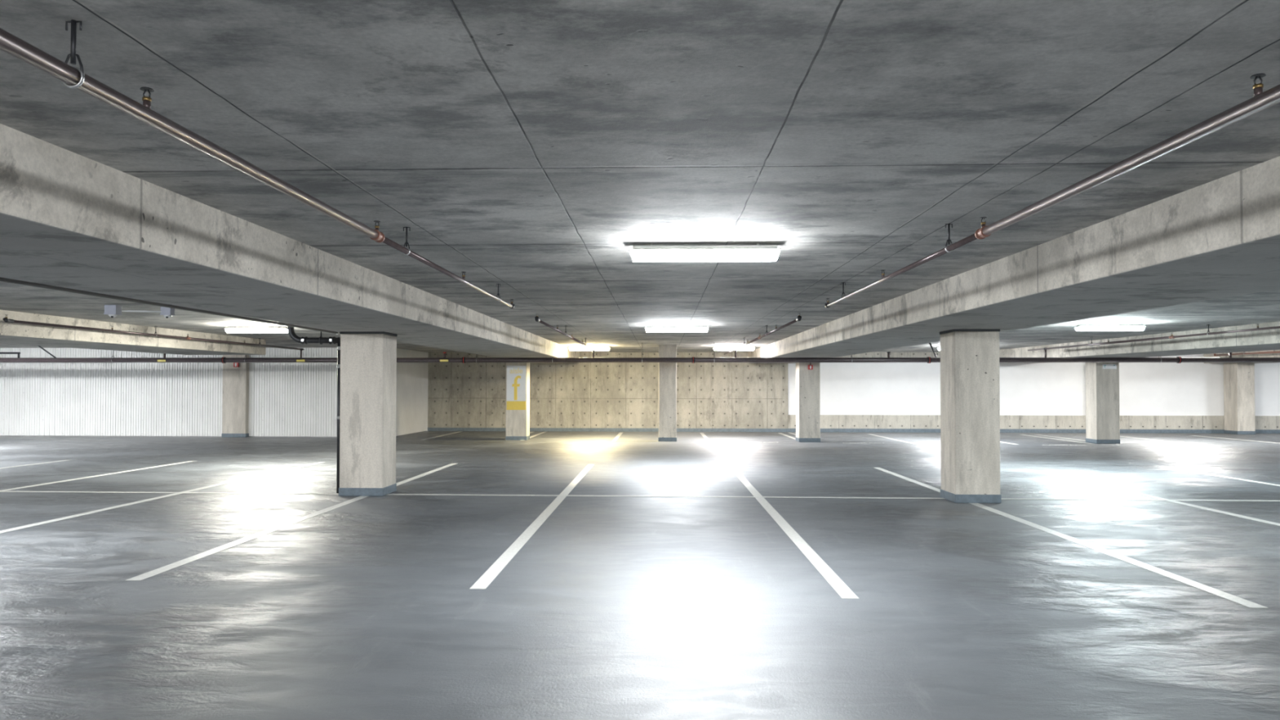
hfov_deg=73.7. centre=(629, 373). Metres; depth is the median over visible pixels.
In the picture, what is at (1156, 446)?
parking line
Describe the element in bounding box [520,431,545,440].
stall
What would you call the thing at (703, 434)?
parking line
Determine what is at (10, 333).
concrete beam
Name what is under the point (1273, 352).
pipe
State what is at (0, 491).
divider
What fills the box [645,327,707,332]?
diffuser
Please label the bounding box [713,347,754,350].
diffuser
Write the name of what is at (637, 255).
diffuser
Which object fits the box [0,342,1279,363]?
pipe
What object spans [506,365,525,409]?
aisle sign
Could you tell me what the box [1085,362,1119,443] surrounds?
concrete pillar
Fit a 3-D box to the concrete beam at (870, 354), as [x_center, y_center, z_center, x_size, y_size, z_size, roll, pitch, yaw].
[10.715,-0.612,29.422,10.440,0.308,0.100,0,-1,2]
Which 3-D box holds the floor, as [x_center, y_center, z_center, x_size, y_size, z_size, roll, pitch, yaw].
[1.986,1.833,13.246,54.500,0.200,33.280,0,-1,2]
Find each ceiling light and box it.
[224,325,288,333]
[568,345,609,350]
[629,243,781,262]
[644,324,708,332]
[712,345,754,350]
[1074,323,1146,330]
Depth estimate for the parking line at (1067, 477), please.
11.43 m
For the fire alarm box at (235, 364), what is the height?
0.270 m
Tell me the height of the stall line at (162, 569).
0.002 m
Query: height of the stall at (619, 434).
0.002 m
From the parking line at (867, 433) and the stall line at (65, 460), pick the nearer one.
the stall line at (65, 460)
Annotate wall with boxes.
[0,347,337,436]
[395,347,428,435]
[427,351,1279,429]
[787,354,1279,415]
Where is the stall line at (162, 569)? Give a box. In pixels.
[125,462,457,580]
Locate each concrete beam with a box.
[0,124,579,363]
[0,309,266,355]
[747,155,1279,363]
[836,351,940,357]
[999,321,1279,363]
[1204,349,1279,363]
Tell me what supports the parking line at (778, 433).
on the floor
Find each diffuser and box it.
[225,328,288,333]
[568,347,609,350]
[630,248,779,262]
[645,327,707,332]
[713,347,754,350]
[1075,326,1145,330]
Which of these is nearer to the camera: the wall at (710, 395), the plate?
the plate
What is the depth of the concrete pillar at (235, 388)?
26.07 m
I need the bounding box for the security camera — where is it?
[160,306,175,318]
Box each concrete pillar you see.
[221,355,253,437]
[338,331,397,496]
[505,362,529,439]
[657,345,676,441]
[795,362,820,442]
[939,328,1001,502]
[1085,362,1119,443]
[1223,362,1255,434]
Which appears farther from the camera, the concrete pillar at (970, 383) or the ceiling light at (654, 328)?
the ceiling light at (654, 328)
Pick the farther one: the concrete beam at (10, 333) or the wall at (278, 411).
the wall at (278, 411)
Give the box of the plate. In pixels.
[1102,364,1116,368]
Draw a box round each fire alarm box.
[233,362,239,367]
[808,362,813,369]
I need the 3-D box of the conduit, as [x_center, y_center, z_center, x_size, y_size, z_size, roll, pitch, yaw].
[-7.017,-0.896,12.283,0.546,0.026,0.026,0,-1,-14]
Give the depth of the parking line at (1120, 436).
24.30 m
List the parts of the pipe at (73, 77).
frame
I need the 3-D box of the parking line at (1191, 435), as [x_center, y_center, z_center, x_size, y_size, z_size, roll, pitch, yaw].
[18.101,1.954,24.974,0.120,0.002,5.400,0,-1,2]
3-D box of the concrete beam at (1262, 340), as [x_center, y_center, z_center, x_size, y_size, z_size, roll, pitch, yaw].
[12.380,-0.767,12.786,2.055,0.578,32.970,0,-1,2]
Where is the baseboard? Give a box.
[427,427,1279,433]
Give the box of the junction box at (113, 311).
[103,304,122,317]
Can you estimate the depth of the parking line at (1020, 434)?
25.22 m
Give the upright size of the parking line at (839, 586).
0.002 m
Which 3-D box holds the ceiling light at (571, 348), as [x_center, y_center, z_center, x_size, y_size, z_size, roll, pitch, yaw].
[-1.151,-0.741,24.675,1.182,0.140,0.176,0,-1,2]
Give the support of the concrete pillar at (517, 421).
on the floor
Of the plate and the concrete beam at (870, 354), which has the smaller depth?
the plate
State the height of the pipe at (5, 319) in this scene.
0.394 m
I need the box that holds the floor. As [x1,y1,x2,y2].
[0,430,1279,719]
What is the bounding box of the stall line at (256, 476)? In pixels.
[0,462,324,533]
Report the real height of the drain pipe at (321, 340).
2.671 m
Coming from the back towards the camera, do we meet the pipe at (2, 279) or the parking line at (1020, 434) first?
the parking line at (1020, 434)
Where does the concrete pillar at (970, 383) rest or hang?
on the floor
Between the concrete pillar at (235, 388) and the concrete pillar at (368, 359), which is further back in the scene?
the concrete pillar at (235, 388)
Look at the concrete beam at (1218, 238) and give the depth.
6.38 m
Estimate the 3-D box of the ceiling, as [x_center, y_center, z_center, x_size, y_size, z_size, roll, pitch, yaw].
[1.989,-1.096,13.307,54.600,0.466,33.300,0,-1,2]
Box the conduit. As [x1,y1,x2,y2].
[121,310,161,312]
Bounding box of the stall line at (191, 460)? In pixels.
[0,460,196,490]
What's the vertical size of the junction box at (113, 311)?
0.182 m
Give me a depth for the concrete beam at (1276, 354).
26.91 m
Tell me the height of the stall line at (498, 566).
0.002 m
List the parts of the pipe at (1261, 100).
frame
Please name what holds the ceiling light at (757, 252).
attached to the ceiling
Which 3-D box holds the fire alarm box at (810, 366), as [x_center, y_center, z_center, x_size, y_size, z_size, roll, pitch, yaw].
[5.081,-0.237,23.946,0.130,0.250,0.073,0,-1,2]
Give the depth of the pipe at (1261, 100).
3.71 m
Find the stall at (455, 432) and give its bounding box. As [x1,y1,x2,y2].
[421,431,458,439]
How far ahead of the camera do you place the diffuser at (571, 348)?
24.60 m
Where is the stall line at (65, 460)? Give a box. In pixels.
[0,459,71,468]
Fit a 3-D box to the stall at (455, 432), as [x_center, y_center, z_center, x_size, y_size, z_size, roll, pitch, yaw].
[-5.938,1.967,27.206,0.120,0.002,4.800,0,-1,2]
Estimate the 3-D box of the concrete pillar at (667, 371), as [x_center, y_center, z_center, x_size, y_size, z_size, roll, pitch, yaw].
[1.092,0.560,24.458,0.522,2.735,0.537,0,-1,2]
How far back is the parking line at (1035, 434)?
26.06 m
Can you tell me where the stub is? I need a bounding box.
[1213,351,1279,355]
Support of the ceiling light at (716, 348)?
attached to the ceiling
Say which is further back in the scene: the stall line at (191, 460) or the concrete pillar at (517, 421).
the concrete pillar at (517, 421)
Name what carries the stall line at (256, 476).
on the floor
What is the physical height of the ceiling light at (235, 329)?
0.140 m
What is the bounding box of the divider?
[0,490,1279,501]
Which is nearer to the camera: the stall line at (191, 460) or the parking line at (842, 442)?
the stall line at (191, 460)
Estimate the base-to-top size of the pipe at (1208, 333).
0.394 m
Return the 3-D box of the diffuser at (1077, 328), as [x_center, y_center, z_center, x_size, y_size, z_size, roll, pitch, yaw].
[8.703,-0.814,15.458,1.170,0.073,0.170,0,-1,2]
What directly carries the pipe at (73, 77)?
hanging from the ceiling
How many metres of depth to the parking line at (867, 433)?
25.13 m
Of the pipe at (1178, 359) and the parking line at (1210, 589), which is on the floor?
the parking line at (1210, 589)
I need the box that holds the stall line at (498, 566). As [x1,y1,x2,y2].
[470,464,594,589]
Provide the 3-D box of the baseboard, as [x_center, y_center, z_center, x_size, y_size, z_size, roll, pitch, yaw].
[11.242,1.960,29.291,36.675,0.128,0.036,0,-1,2]
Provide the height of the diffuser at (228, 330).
0.073 m
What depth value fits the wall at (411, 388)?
28.06 m
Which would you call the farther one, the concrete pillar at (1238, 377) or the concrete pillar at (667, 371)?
the concrete pillar at (1238, 377)
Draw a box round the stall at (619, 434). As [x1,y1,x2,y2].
[611,432,622,441]
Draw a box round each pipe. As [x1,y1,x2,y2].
[0,19,594,357]
[0,277,339,334]
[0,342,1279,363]
[2,315,304,357]
[287,323,340,493]
[724,73,1279,357]
[1027,324,1279,357]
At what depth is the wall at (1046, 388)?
29.32 m
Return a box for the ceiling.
[0,0,1279,352]
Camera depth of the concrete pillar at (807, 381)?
23.97 m
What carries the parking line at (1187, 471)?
on the floor
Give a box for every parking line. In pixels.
[699,432,711,442]
[728,466,858,598]
[777,432,795,439]
[842,442,884,443]
[866,433,919,444]
[875,467,1268,608]
[1020,434,1094,444]
[1022,468,1279,525]
[1035,434,1085,440]
[1120,435,1217,446]
[1155,445,1198,446]
[1186,471,1279,485]
[1191,435,1279,443]
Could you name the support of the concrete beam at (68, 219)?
attached to the ceiling

